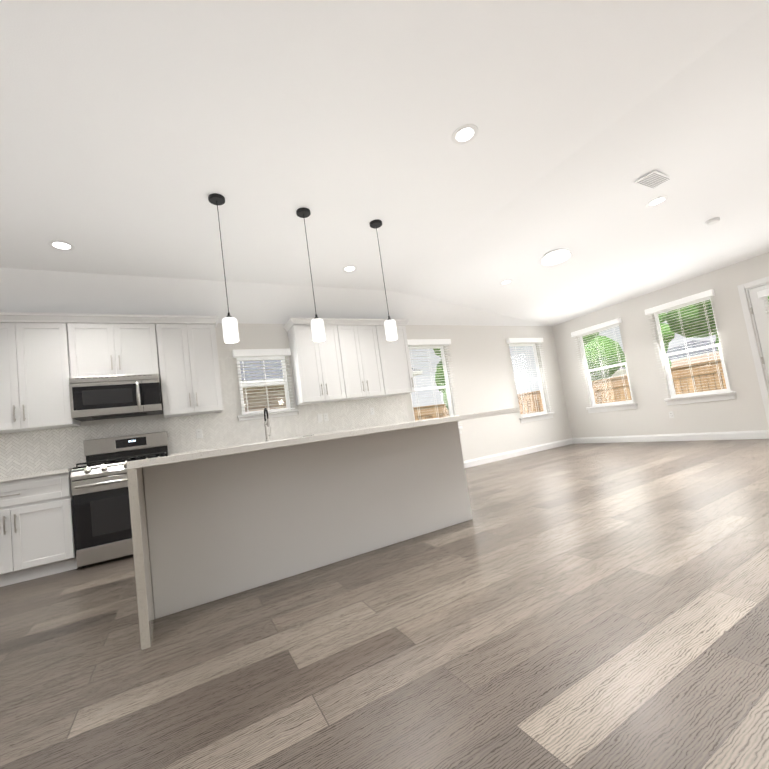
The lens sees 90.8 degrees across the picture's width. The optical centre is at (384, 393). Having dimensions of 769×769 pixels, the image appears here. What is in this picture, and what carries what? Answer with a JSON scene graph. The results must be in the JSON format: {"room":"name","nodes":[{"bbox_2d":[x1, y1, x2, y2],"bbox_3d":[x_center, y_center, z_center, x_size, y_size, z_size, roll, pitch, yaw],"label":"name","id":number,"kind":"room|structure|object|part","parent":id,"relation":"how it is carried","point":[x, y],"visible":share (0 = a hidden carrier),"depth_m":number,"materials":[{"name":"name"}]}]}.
{"room":"kitchen","nodes":[
{"label":"kitchen","id":0,"kind":"room"},
{"bbox_2d":[4,323,571,460],"bbox_3d":[-1.632,0.306,5.187,12.700,2.550,0.150,-5,-5,-29],"label":"wall","id":1,"kind":"structure","parent":0,"point":[483,379],"depth_m":7.02,"materials":[{"name":"white paint"}]},
{"bbox_2d":[0,312,80,433],"bbox_3d":[-3.653,-0.200,3.887,0.860,1.144,0.353,-5,-5,-29],"label":"upper cabinet","id":2,"kind":"object","parent":1,"relation":"attached to","point":[44,357],"depth_m":3.79,"materials":[{"name":"white wood"}]},
{"bbox_2d":[76,314,159,376],"bbox_3d":[-3.018,-0.490,4.276,0.790,0.680,0.353,-5,-5,-29],"label":"upper cabinet","id":3,"kind":"object","parent":1,"relation":"attached to","point":[106,344],"depth_m":4.13,"materials":[{"name":"white wood"}]},
{"bbox_2d":[69,374,162,421],"bbox_3d":[-2.902,0.044,4.155,0.782,0.420,0.503,-5,-5,-29],"label":"over-the-range microwave","id":4,"kind":"object","parent":3,"relation":"attached to","point":[105,397],"visible":1,"depth_m":3.99,"materials":[{"name":"grey metal"}]},
{"bbox_2d":[156,316,222,417],"bbox_3d":[-2.393,-0.315,4.585,0.690,1.144,0.353,-5,-5,-29],"label":"upper cabinet","id":5,"kind":"object","parent":1,"relation":"attached to","point":[189,376],"depth_m":4.44,"materials":[{"name":"white wood"}]},
{"bbox_2d":[0,356,408,477],"bbox_3d":[-1.862,0.245,4.981,5.050,1.500,0.010,-5,-5,-29],"label":"tiled wall","id":6,"kind":"structure","parent":1,"relation":"attached to","point":[28,452],"depth_m":4.75,"materials":[{"name":"white tile"}]},
{"bbox_2d":[196,429,202,438],"bbox_3d":[-2.294,0.498,4.696,0.070,0.115,0.008,-5,-5,-29],"label":"outlet","id":7,"kind":"object","parent":6,"relation":"attached to","point":[199,434],"depth_m":4.69,"materials":[{"name":"white plastic"}]},
{"bbox_2d":[317,414,322,421],"bbox_3d":[-0.928,0.353,5.456,0.070,0.115,0.008,-5,-5,-29],"label":"outlet","id":8,"kind":"object","parent":6,"relation":"attached to","point":[319,416],"depth_m":5.45,"materials":[{"name":"white plastic"}]},
{"bbox_2d":[323,413,328,420],"bbox_3d":[-0.849,0.346,5.499,0.070,0.115,0.008,-5,-5,-29],"label":"outlet","id":9,"kind":"object","parent":6,"relation":"attached to","point":[325,415],"depth_m":5.50,"materials":[{"name":"white plastic"}]},
{"bbox_2d":[370,407,374,414],"bbox_3d":[-0.188,0.276,5.867,0.070,0.115,0.008,-5,-5,-29],"label":"outlet","id":10,"kind":"object","parent":6,"relation":"attached to","point":[372,412],"depth_m":5.87,"materials":[{"name":"white plastic"}]},
{"bbox_2d":[237,356,297,420],"bbox_3d":[-1.642,-0.087,5.201,0.800,0.863,0.175,-5,-5,-29],"label":"window","id":11,"kind":"structure","parent":1,"relation":"in","point":[261,384],"depth_m":5.20,"materials":[{"name":"white plastic"}]},
{"bbox_2d":[232,348,294,414],"bbox_3d":[-1.613,-0.174,5.136,0.760,0.854,0.081,-5,-5,-29],"label":"blinds","id":12,"kind":"object","parent":11,"relation":"attached to","point":[242,353],"visible":1,"depth_m":5.11,"materials":[{"name":"white plastic"}]},
{"bbox_3d":[-1.576,0.298,5.146,0.800,0.074,0.123,-5,-5,-29],"label":"sink window sill trim","id":13,"kind":"part","parent":11,"relation":"part of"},
{"bbox_2d":[287,317,350,404],"bbox_3d":[-0.939,-0.448,5.390,0.685,1.144,0.353,-5,-5,-29],"label":"upper cabinet","id":14,"kind":"object","parent":1,"relation":"attached to","point":[319,369],"depth_m":5.22,"materials":[{"name":"white wood"}]},
{"bbox_2d":[343,318,390,399],"bbox_3d":[-0.423,-0.495,5.676,0.750,1.144,0.353,-5,-5,-29],"label":"upper cabinet","id":15,"kind":"object","parent":1,"relation":"attached to","point":[352,359],"depth_m":5.56,"materials":[{"name":"white wood"}]},
{"bbox_2d":[379,319,414,395],"bbox_3d":[0.055,-0.539,5.941,0.595,1.144,0.353,-5,-5,-29],"label":"upper cabinet","id":16,"kind":"object","parent":1,"relation":"attached to","point":[399,371],"depth_m":5.82,"materials":[{"name":"white wood"}]},
{"bbox_2d":[408,346,452,420],"bbox_3d":[0.759,-0.085,6.561,0.876,1.496,0.062,-5,-5,-29],"label":"window","id":17,"kind":"structure","parent":1,"relation":"in","point":[446,392],"depth_m":6.69,"materials":[{"name":"white plastic"}]},
{"bbox_2d":[407,339,461,427],"bbox_3d":[0.819,-0.144,6.444,1.010,1.569,0.081,-5,-5,-29],"label":"window blind","id":18,"kind":"object","parent":17,"relation":"attached to","point":[426,343],"visible":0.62,"depth_m":6.46,"materials":[{"name":"white plastic"}]},
{"bbox_2d":[464,438,572,467],"bbox_3d":[2.257,1.157,7.055,3.950,0.120,0.016,-5,-5,-29],"label":"baseboard","id":19,"kind":"structure","parent":1,"relation":"attached to","point":[492,458],"depth_m":7.17,"materials":[{"name":"white"}]},
{"bbox_2d":[509,344,553,422],"bbox_3d":[2.928,-0.238,7.693,0.980,1.598,0.170,-5,-5,-29],"label":"window","id":20,"kind":"structure","parent":1,"relation":"in","point":[540,384],"depth_m":7.75,"materials":[{"name":"white plastic"}]},
{"bbox_2d":[506,338,554,417],"bbox_3d":[2.955,-0.340,7.627,0.990,1.569,0.081,-5,-5,-29],"label":"window blind","id":21,"kind":"object","parent":20,"relation":"attached to","point":[510,341],"visible":0.92,"depth_m":7.61,"materials":[{"name":"white plastic"}]},
{"bbox_2d":[0,439,768,768],"bbox_3d":[0.542,1.029,1.381,12.700,0.100,8.630,-5,-5,-29],"label":"floor","id":22,"kind":"structure","parent":0,"point":[592,605],"depth_m":1.61,"materials":[{"name":"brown wood"}]},
{"bbox_2d":[0,472,77,586],"bbox_3d":[-3.392,1.255,3.578,0.825,0.890,0.735,-5,-5,-29],"label":"base cabinet","id":23,"kind":"object","parent":22,"relation":"on","point":[37,535],"visible":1,"depth_m":3.38,"materials":[{"name":"white wood"}]},
{"bbox_2d":[0,468,71,481],"bbox_3d":[-3.462,0.796,3.611,0.848,0.039,0.718,-5,-5,-29],"label":"countertop","id":24,"kind":"structure","parent":23,"relation":"on","point":[32,475],"depth_m":3.39,"materials":[{"name":"stone"}]},
{"bbox_2d":[71,431,168,567],"bbox_3d":[-2.675,1.028,3.949,0.786,1.205,0.768,-5,-5,-29],"label":"range oven","id":25,"kind":"object","parent":22,"relation":"on","point":[101,509],"visible":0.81,"depth_m":3.62,"materials":[{"name":"grey metal"}]},
{"bbox_2d":[126,407,518,649],"bbox_3d":[-0.267,0.765,3.057,2.850,0.920,1.100,-5,-5,-29],"label":"kitchen island","id":26,"kind":"object","parent":22,"relation":"on","point":[220,527],"depth_m":2.58,"materials":[{"name":"white"}]},
{"bbox_3d":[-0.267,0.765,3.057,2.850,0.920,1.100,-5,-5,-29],"label":"kitchen island top","id":27,"kind":"part","parent":26,"relation":"part of","materials":[{"name":"white stone"}]},
{"bbox_3d":[0.144,0.931,5.536,1.135,0.890,0.735,-5,-5,-29],"label":"base cabinet","id":28,"kind":"object","parent":22,"relation":"on","visible":0},
{"bbox_2d":[169,418,435,455],"bbox_3d":[-0.901,0.562,5.029,3.398,0.039,0.718,-5,-5,-29],"label":"countertop","id":29,"kind":"structure","parent":28,"relation":"on","point":[296,437],"depth_m":4.80,"materials":[{"name":"stone"}]},
{"bbox_2d":[264,408,270,440],"bbox_3d":[-1.490,0.395,4.868,0.091,0.422,0.222,-5,-5,-29],"label":"spring faucet","id":30,"kind":"object","parent":29,"relation":"on","point":[267,425],"visible":1,"depth_m":4.91,"materials":[{"name":"silver metal"}]},
{"bbox_2d":[0,0,768,325],"bbox_3d":[0.157,-1.760,1.616,12.700,0.450,8.630,-5,-5,-29],"label":"ceiling","id":31,"kind":"structure","parent":0,"point":[134,134],"depth_m":2.79,"materials":[{"name":"white paint"}]},
{"bbox_2d":[48,240,74,250],"bbox_3d":[-2.878,-1.317,3.379,0.190,0.004,0.190,-5,-5,-29],"label":"recessed light","id":32,"kind":"object","parent":31,"relation":"in","point":[61,245],"visible":1,"depth_m":3.37,"materials":[{"name":"white plastic"}]},
{"bbox_2d":[208,193,238,342],"bbox_3d":[-1.262,-0.980,2.981,0.124,1.176,0.124,-5,-5,-29],"label":"pendant light","id":33,"kind":"object","parent":31,"relation":"hanging from","point":[230,328],"visible":1,"depth_m":2.92,"materials":[{"name":"white glass"}]},
{"bbox_2d":[296,207,325,341],"bbox_3d":[-0.643,-1.037,3.324,0.124,1.176,0.124,-5,-5,-29],"label":"pendant light","id":34,"kind":"object","parent":31,"relation":"hanging from","point":[317,329],"visible":1,"depth_m":3.26,"materials":[{"name":"white glass"}]},
{"bbox_2d":[342,265,356,271],"bbox_3d":[-0.431,-1.543,4.700,0.190,0.004,0.190,-5,-5,-29],"label":"recessed light","id":35,"kind":"object","parent":31,"relation":"in","point":[350,268],"visible":1,"depth_m":4.69,"materials":[{"name":"white plastic"}]},
{"bbox_2d":[369,219,397,340],"bbox_3d":[-0.006,-1.095,3.676,0.124,1.176,0.124,-5,-5,-29],"label":"pendant light","id":36,"kind":"object","parent":31,"relation":"hanging from","point":[390,329],"visible":1,"depth_m":3.61,"materials":[{"name":"white glass"}]},
{"bbox_2d":[452,124,477,144],"bbox_3d":[0.575,-1.849,2.710,0.190,0.004,0.190,-5,-5,-29],"label":"recessed light","id":37,"kind":"object","parent":31,"relation":"in","point":[465,134],"visible":1,"depth_m":2.70,"materials":[{"name":"white plastic"}]},
{"bbox_2d":[500,280,512,284],"bbox_3d":[1.813,-1.653,5.641,0.190,0.004,0.190,-5,-5,-29],"label":"recessed light","id":38,"kind":"object","parent":31,"relation":"in","point":[504,282],"visible":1,"depth_m":5.63,"materials":[{"name":"white plastic"}]},
{"bbox_2d":[541,249,570,264],"bbox_3d":[2.188,-1.740,4.847,0.356,0.078,0.356,-5,-5,-29],"label":"flush-mount ceiling light","id":39,"kind":"object","parent":31,"relation":"attached to","point":[557,256],"visible":1,"depth_m":4.77,"materials":[{"name":"white metal"}]},
{"bbox_2d":[634,170,669,188],"bbox_3d":[2.482,-1.959,3.492,0.340,0.010,0.180,-5,-5,-29],"label":"ceiling vent","id":40,"kind":"object","parent":31,"relation":"in","point":[654,178],"visible":0.88,"depth_m":3.47,"materials":[{"name":"white plastic"}]},
{"bbox_2d":[646,196,667,206],"bbox_3d":[2.755,-1.938,3.831,0.190,0.004,0.190,-5,-5,-29],"label":"recessed light","id":41,"kind":"object","parent":31,"relation":"in","point":[654,202],"visible":1,"depth_m":3.82,"materials":[{"name":"white plastic"}]},
{"bbox_2d":[705,217,719,224],"bbox_3d":[3.695,-1.931,4.268,0.130,0.034,0.130,-5,-5,-29],"label":"smoke detector","id":42,"kind":"object","parent":31,"relation":"attached to","point":[713,221],"visible":1,"depth_m":4.24,"materials":[{"name":"white plastic"}]},
{"bbox_2d":[552,252,768,437],"bbox_3d":[5.869,-0.790,4.456,0.150,2.550,8.480,-5,-5,-29],"label":"wall","id":43,"kind":"structure","parent":0,"point":[744,410],"depth_m":6.46,"materials":[{"name":"white paint"}]},
{"bbox_2d":[579,324,636,412],"bbox_3d":[4.269,-0.454,7.327,0.170,1.598,0.960,-5,-5,-29],"label":"window","id":44,"kind":"structure","parent":43,"relation":"in","point":[594,404],"depth_m":7.36,"materials":[{"name":"white plastic"}]},
{"bbox_2d":[571,318,634,407],"bbox_3d":[4.183,-0.537,7.293,0.081,1.569,0.970,-5,-5,-29],"label":"window blind","id":45,"kind":"object","parent":44,"relation":"attached to","point":[601,326],"visible":0.92,"depth_m":7.25,"materials":[{"name":"white plastic"}]},
{"bbox_2d":[572,430,768,443],"bbox_3d":[4.697,0.788,6.660,0.016,0.120,3.060,-5,-5,-29],"label":"baseboard","id":46,"kind":"structure","parent":43,"relation":"attached to","point":[758,434],"depth_m":6.26,"materials":[{"name":"white"}]},
{"bbox_2d":[669,411,673,417],"bbox_3d":[4.822,0.361,6.371,0.008,0.115,0.070,-5,-5,-29],"label":"electrical outlet plate","id":47,"kind":"object","parent":43,"relation":"attached to","point":[671,414],"visible":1,"depth_m":6.37,"materials":[{"name":"white plastic"}]},
{"bbox_2d":[654,297,735,405],"bbox_3d":[4.928,-0.647,6.106,0.170,1.598,0.940,-5,-5,-29],"label":"window","id":48,"kind":"structure","parent":43,"relation":"in","point":[694,350],"depth_m":6.09,"materials":[{"name":"white plastic"}]},
{"bbox_2d":[644,289,732,399],"bbox_3d":[4.842,-0.731,6.073,0.081,1.569,0.950,-5,-5,-29],"label":"window blind","id":49,"kind":"object","parent":48,"relation":"attached to","point":[685,300],"visible":0.98,"depth_m":6.04,"materials":[{"name":"white plastic"}]},
{"bbox_2d":[737,276,768,426],"bbox_3d":[5.599,-0.546,4.961,0.169,2.225,1.110,-5,-5,-29],"label":"door frame","id":50,"kind":"structure","parent":43,"relation":"attached to","point":[753,343],"depth_m":5.37,"materials":[{"name":"white painted wood"}]},
{"bbox_2d":[748,284,768,380],"bbox_3d":[5.548,-0.504,4.937,0.102,2.104,0.936,-5,-5,-29],"label":"door","id":51,"kind":"structure","parent":43,"relation":"in","point":[760,313],"depth_m":5.32,"materials":[{"name":"white wood"}]},
{"bbox_2d":[757,289,768,315],"bbox_3d":[5.493,-0.607,4.930,0.085,1.730,0.670,-5,-5,-29],"label":"door blind","id":52,"kind":"object","parent":51,"relation":"attached to","point":[763,293],"visible":1,"depth_m":5.22,"materials":[{"name":"white plastic"}]},
{"label":"outside","id":53,"kind":"structure","parent":0,"visible":0},
{"bbox_3d":[9.042,1.061,11.507,90.000,0.200,70.000,-5,-5,-29],"label":"ground","id":54,"kind":"structure","parent":53,"visible":0},
{"bbox_2d":[240,360,422,411],"bbox_3d":[-5.904,0.550,15.114,12.300,5.480,8.600,-5,-5,-29],"label":"house","id":55,"kind":"structure","parent":54,"relation":"on","point":[257,395],"depth_m":11.96,"materials":[{"name":"beige brick"}]},
{"bbox_2d":[433,349,448,409],"bbox_3d":[2.447,-0.411,11.345,2.106,4.478,2.147,-5,-5,-29],"label":"tree","id":56,"kind":"object","parent":54,"relation":"on","point":[441,380],"depth_m":11.18,"materials":[{"name":"green plant"}]},
{"bbox_2d":[413,395,522,420],"bbox_3d":[-3.059,1.667,10.167,19.505,1.680,0.090,-5,-5,-29],"label":"fence","id":57,"kind":"object","parent":54,"relation":"on","point":[433,411],"depth_m":12.85,"materials":[{"name":"brown wood"}]},
{"bbox_2d":[582,332,623,380],"bbox_3d":[7.352,-1.797,14.692,2.653,6.432,3.195,-5,-5,-29],"label":"tree","id":58,"kind":"object","parent":54,"relation":"on","point":[611,370],"depth_m":13.39,"materials":[{"name":"green plant"}]},
{"bbox_2d":[517,359,726,413],"bbox_3d":[8.630,-0.049,9.189,0.100,1.720,22.038,-5,-5,-29],"label":"fence","id":59,"kind":"object","parent":54,"relation":"on","point":[675,383],"depth_m":10.34,"materials":[{"name":"brown wood"}]},
{"bbox_2d":[622,313,674,367],"bbox_3d":[17.926,-2.564,25.705,3.168,6.893,3.406,-5,-5,-29],"label":"tree","id":60,"kind":"object","parent":54,"relation":"on","point":[666,334],"depth_m":24.54,"materials":[{"name":"green plant"}]},
{"bbox_2d":[611,340,719,377],"bbox_3d":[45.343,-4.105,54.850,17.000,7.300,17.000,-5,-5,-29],"label":"house","id":61,"kind":"structure","parent":54,"relation":"on","point":[619,371],"depth_m":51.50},
{"bbox_2d":[666,297,768,337],"bbox_3d":[11.655,-2.695,12.343,4.055,6.644,3.947,-5,-5,-29],"label":"tree","id":62,"kind":"object","parent":54,"relation":"on","point":[692,324],"depth_m":12.63,"materials":[{"name":"green plant"}]}
]}

